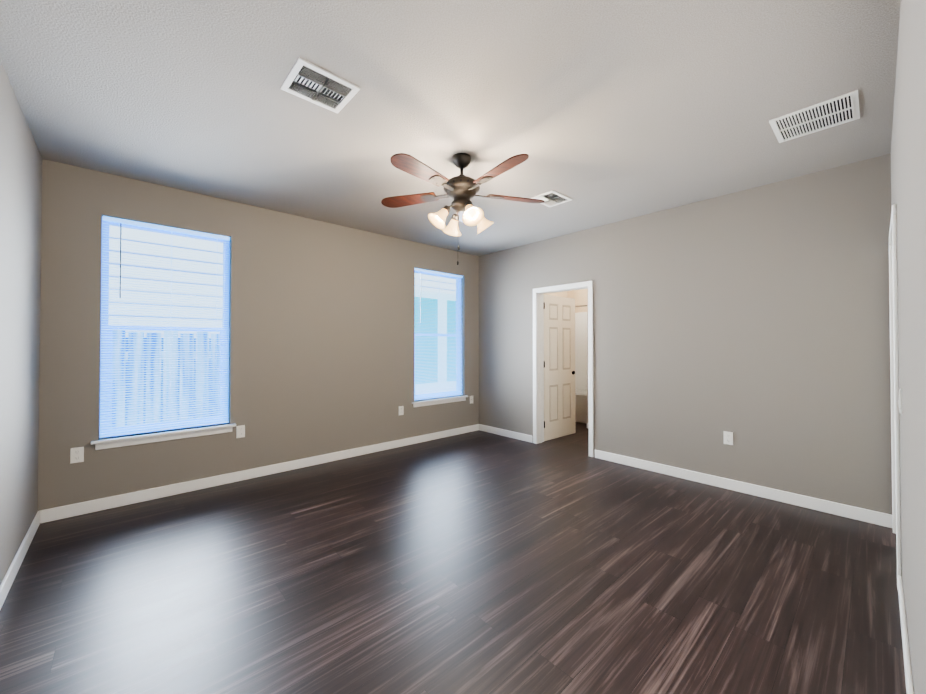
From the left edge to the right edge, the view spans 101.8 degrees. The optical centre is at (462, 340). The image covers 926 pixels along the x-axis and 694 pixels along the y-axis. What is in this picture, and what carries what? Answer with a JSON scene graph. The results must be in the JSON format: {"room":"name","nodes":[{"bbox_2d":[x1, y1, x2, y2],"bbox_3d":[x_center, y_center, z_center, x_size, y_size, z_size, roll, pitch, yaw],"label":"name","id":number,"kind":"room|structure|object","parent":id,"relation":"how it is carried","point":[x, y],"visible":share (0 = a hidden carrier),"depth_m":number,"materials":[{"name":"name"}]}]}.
{"room":"empty bedroom","nodes":[
{"label":"empty bedroom","id":0,"kind":"room"},
{"bbox_2d":[0,60,42,584],"bbox_3d":[-1.757,-0.023,1.167,0.140,2.700,4.520,1,-1,-42],"label":"wall","id":1,"kind":"structure","parent":0,"point":[21,159],"depth_m":2.19,"materials":[{"name":"paint"}]},
{"bbox_2d":[0,511,39,609],"bbox_3d":[-1.700,1.280,1.203,0.014,0.095,4.240,1,-1,-42],"label":"baseboard","id":2,"kind":"structure","parent":1,"relation":"attached to","point":[10,576],"depth_m":2.19,"materials":[{"name":"white wood"}]},
{"bbox_2d":[38,159,567,510],"bbox_3d":[-0.622,0.025,5.154,7.180,2.700,0.140,1,-1,-42],"label":"wall","id":3,"kind":"structure","parent":0,"point":[321,335],"depth_m":3.79,"materials":[{"name":"paint"}]},
{"bbox_2d":[70,447,83,463],"bbox_3d":[-2.979,0.883,2.905,0.072,0.116,0.008,1,-1,-42],"label":"electrical outlet","id":4,"kind":"object","parent":3,"relation":"attached to","point":[77,455],"visible":1,"depth_m":2.90,"materials":[{"name":"white plastic"}]},
{"bbox_2d":[91,423,235,449],"bbox_3d":[-2.570,0.830,3.302,0.990,0.075,0.119,1,-1,-42],"label":"window sill","id":5,"kind":"structure","parent":3,"relation":"attached to","point":[121,441],"depth_m":3.23,"materials":[{"name":"white wood"}]},
{"bbox_2d":[99,217,229,437],"bbox_3d":[-2.630,-0.106,3.380,0.900,1.800,0.060,1,-1,-42],"label":"window","id":6,"kind":"structure","parent":3,"relation":"in","point":[225,316],"depth_m":3.22,"materials":[{"name":"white plastic"}]},
{"bbox_2d":[100,216,229,437],"bbox_3d":[-2.584,-0.112,3.329,0.888,1.786,0.046,1,-1,-42],"label":"window blind","id":7,"kind":"object","parent":6,"relation":"attached to","point":[135,223],"visible":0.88,"depth_m":3.29,"materials":[{"name":"white plastic"}]},
{"bbox_2d":[236,425,244,437],"bbox_3d":[-2.157,0.882,3.651,0.072,0.116,0.008,1,-1,-42],"label":"electrical outlet","id":8,"kind":"object","parent":3,"relation":"attached to","point":[240,431],"visible":1,"depth_m":3.65,"materials":[{"name":"white plastic"}]},
{"bbox_2d":[40,424,478,522],"bbox_3d":[-1.437,1.317,4.295,4.532,0.095,0.014,1,-1,-42],"label":"baseboard","id":9,"kind":"structure","parent":3,"relation":"attached to","point":[68,511],"depth_m":3.53,"materials":[{"name":"white"}]},
{"bbox_2d":[399,406,403,414],"bbox_3d":[-0.802,0.907,4.880,0.072,0.116,0.008,1,-1,-42],"label":"electrical outlet","id":10,"kind":"object","parent":3,"relation":"attached to","point":[401,410],"visible":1,"depth_m":4.88,"materials":[{"name":"white plastic"}]},
{"bbox_2d":[414,271,460,400],"bbox_3d":[-0.386,-0.082,5.416,0.900,1.800,0.060,1,-1,-42],"label":"window","id":11,"kind":"structure","parent":3,"relation":"in","point":[459,304],"depth_m":5.65,"materials":[{"name":"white plastic"}]},
{"bbox_2d":[414,268,462,399],"bbox_3d":[-0.340,-0.087,5.365,0.888,1.786,0.046,1,-1,-42],"label":"window blind","id":12,"kind":"object","parent":11,"relation":"attached to","point":[439,310],"visible":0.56,"depth_m":5.36,"materials":[{"name":"white plastic"}]},
{"bbox_2d":[412,395,467,406],"bbox_3d":[-0.325,0.855,5.338,0.990,0.075,0.119,1,-1,-42],"label":"window sill","id":13,"kind":"structure","parent":3,"relation":"attached to","point":[434,401],"depth_m":5.29,"materials":[{"name":"white"}]},
{"bbox_2d":[0,0,900,255],"bbox_3d":[-0.017,-1.414,2.763,4.840,0.120,4.520,1,-1,-42],"label":"ceiling","id":14,"kind":"structure","parent":0,"point":[601,112],"depth_m":2.11,"materials":[{"name":"paint"}]},
{"bbox_2d":[280,57,360,113],"bbox_3d":[-0.768,-1.357,2.027,0.320,0.012,0.290,1,-1,-42],"label":"ceiling vent","id":15,"kind":"object","parent":14,"relation":"in","point":[312,83],"visible":1,"depth_m":2.01,"materials":[{"name":"white metal"}]},
{"bbox_2d":[381,153,544,264],"bbox_3d":[-0.005,-0.958,2.736,1.277,0.792,1.269,1,-1,-42],"label":"ceiling fan","id":16,"kind":"object","parent":14,"relation":"hanging from","point":[461,190],"visible":1,"depth_m":2.70,"materials":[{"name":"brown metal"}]},
{"bbox_2d":[531,190,572,206],"bbox_3d":[0.836,-1.338,3.563,0.320,0.012,0.260,1,-1,-42],"label":"ceiling vent","id":17,"kind":"object","parent":14,"relation":"in","point":[552,198],"visible":0.88,"depth_m":3.54,"materials":[{"name":"white metal"}]},
{"bbox_2d":[769,90,859,142],"bbox_3d":[2.152,-1.355,2.306,0.370,0.010,0.380,1,-1,-42],"label":"ceiling vent","id":18,"kind":"object","parent":14,"relation":"in","point":[836,111],"visible":1,"depth_m":2.29,"materials":[{"name":"white metal"}]},
{"bbox_2d":[0,422,906,693],"bbox_3d":[1.476,1.411,3.138,8.200,0.120,6.320,1,-1,-42],"label":"floor","id":19,"kind":"structure","parent":0,"point":[478,562],"depth_m":2.04,"materials":[{"name":"wood"}]},
{"bbox_2d":[575,312,587,422],"bbox_3d":[2.347,0.418,6.605,0.838,1.950,1.686,1,-1,-42],"label":"bathtub","id":20,"kind":"object","parent":19,"relation":"on","point":[581,395],"visible":0.04,"depth_m":7.23,"materials":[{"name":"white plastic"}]},
{"bbox_2d":[568,289,585,312],"bbox_3d":[2.929,0.044,6.701,0.140,2.700,2.620,1,-1,-42],"label":"wall","id":21,"kind":"structure","parent":0,"point":[580,296],"depth_m":7.33,"materials":[{"name":"beige paint"}]},
{"bbox_2d":[586,289,588,422],"bbox_3d":[2.434,0.030,5.536,0.100,2.700,1.260,1,-1,-42],"label":"wall","id":22,"kind":"structure","parent":0,"point":[586,289],"depth_m":5.97,"materials":[{"name":"beige paint"}]},
{"bbox_2d":[479,154,891,514],"bbox_3d":[1.724,0.015,4.325,0.140,2.700,4.520,1,-1,-42],"label":"wall","id":23,"kind":"structure","parent":0,"point":[756,321],"depth_m":3.39,"materials":[{"name":"paint"}]},
{"bbox_2d":[479,424,531,442],"bbox_3d":[0.587,1.331,5.447,0.014,0.095,1.028,1,-1,-42],"label":"baseboard","id":24,"kind":"structure","parent":23,"relation":"attached to","point":[510,434],"depth_m":5.40,"materials":[{"name":"white wood"}]},
{"bbox_2d":[544,294,575,440],"bbox_3d":[1.384,0.370,5.368,0.750,2.000,0.099,1,-1,-42],"label":"door","id":25,"kind":"structure","parent":23,"relation":"in","point":[559,368],"depth_m":5.35,"materials":[{"name":"beige wood"}]},
{"bbox_2d":[533,281,593,456],"bbox_3d":[1.294,0.333,4.795,0.172,2.075,0.870,1,-1,-42],"label":"door frame","id":26,"kind":"structure","parent":23,"relation":"attached to","point":[589,284],"depth_m":5.02,"materials":[{"name":"white wood"}]},
{"bbox_2d":[723,431,732,444],"bbox_3d":[2.421,0.889,3.435,0.008,0.116,0.072,1,-1,-42],"label":"electrical outlet","id":27,"kind":"object","parent":23,"relation":"attached to","point":[728,438],"visible":1,"depth_m":3.43,"materials":[{"name":"white plastic"}]},
{"bbox_2d":[595,450,892,527],"bbox_3d":[2.316,1.308,3.542,0.014,0.095,2.308,1,-1,-42],"label":"baseboard","id":28,"kind":"structure","parent":23,"relation":"attached to","point":[859,514],"depth_m":3.25,"materials":[{"name":"white"}]},
{"bbox_2d":[891,0,925,693],"bbox_3d":[1.454,-0.024,1.124,4.840,2.700,0.140,1,-1,-42],"label":"wall","id":29,"kind":"structure","parent":0,"point":[908,169],"depth_m":1.20,"materials":[{"name":"paint"}]},
{"bbox_2d":[889,204,901,589],"bbox_3d":[2.738,0.303,2.295,0.970,2.075,0.157,1,-1,-42],"label":"door frame","id":30,"kind":"structure","parent":29,"relation":"attached to","point":[895,423],"depth_m":2.03,"materials":[{"name":"white wood"}]},
{"bbox_2d":[898,389,901,413],"bbox_3d":[2.137,0.295,1.841,0.072,0.116,0.011,1,-1,-42],"label":"light switch","id":31,"kind":"object","parent":29,"relation":"attached to","point":[900,400],"visible":1,"depth_m":1.82,"materials":[{"name":"white plastic"}]},
{"bbox_2d":[898,575,913,693],"bbox_3d":[1.018,1.275,0.817,3.494,0.095,0.014,1,-1,-42],"label":"baseboard","id":32,"kind":"structure","parent":29,"relation":"attached to","point":[907,667],"depth_m":1.56,"materials":[{"name":"white"}]},
{"label":"outside","id":33,"kind":"structure","parent":0,"visible":0},
{"bbox_2d":[112,330,219,426],"bbox_3d":[-3.683,0.875,4.000,5.228,1.971,0.060,1,-1,-42],"label":"fence","id":34,"kind":"object","parent":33,"point":[213,347],"depth_m":4.25,"materials":[{"name":"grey wood"}]},
{"bbox_2d":[109,225,222,337],"bbox_3d":[-4.651,-0.427,4.987,5.700,4.800,0.100,1,-1,-42],"label":"house","id":35,"kind":"structure","parent":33,"point":[204,270],"depth_m":5.31,"materials":[{"name":"white"}]},
{"bbox_2d":[415,273,455,393],"bbox_3d":[-0.527,-0.772,9.524,6.100,5.600,0.130,1,-1,-42],"label":"house","id":36,"kind":"structure","parent":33,"point":[429,288],"depth_m":9.30,"materials":[{"name":"white"}]}
]}

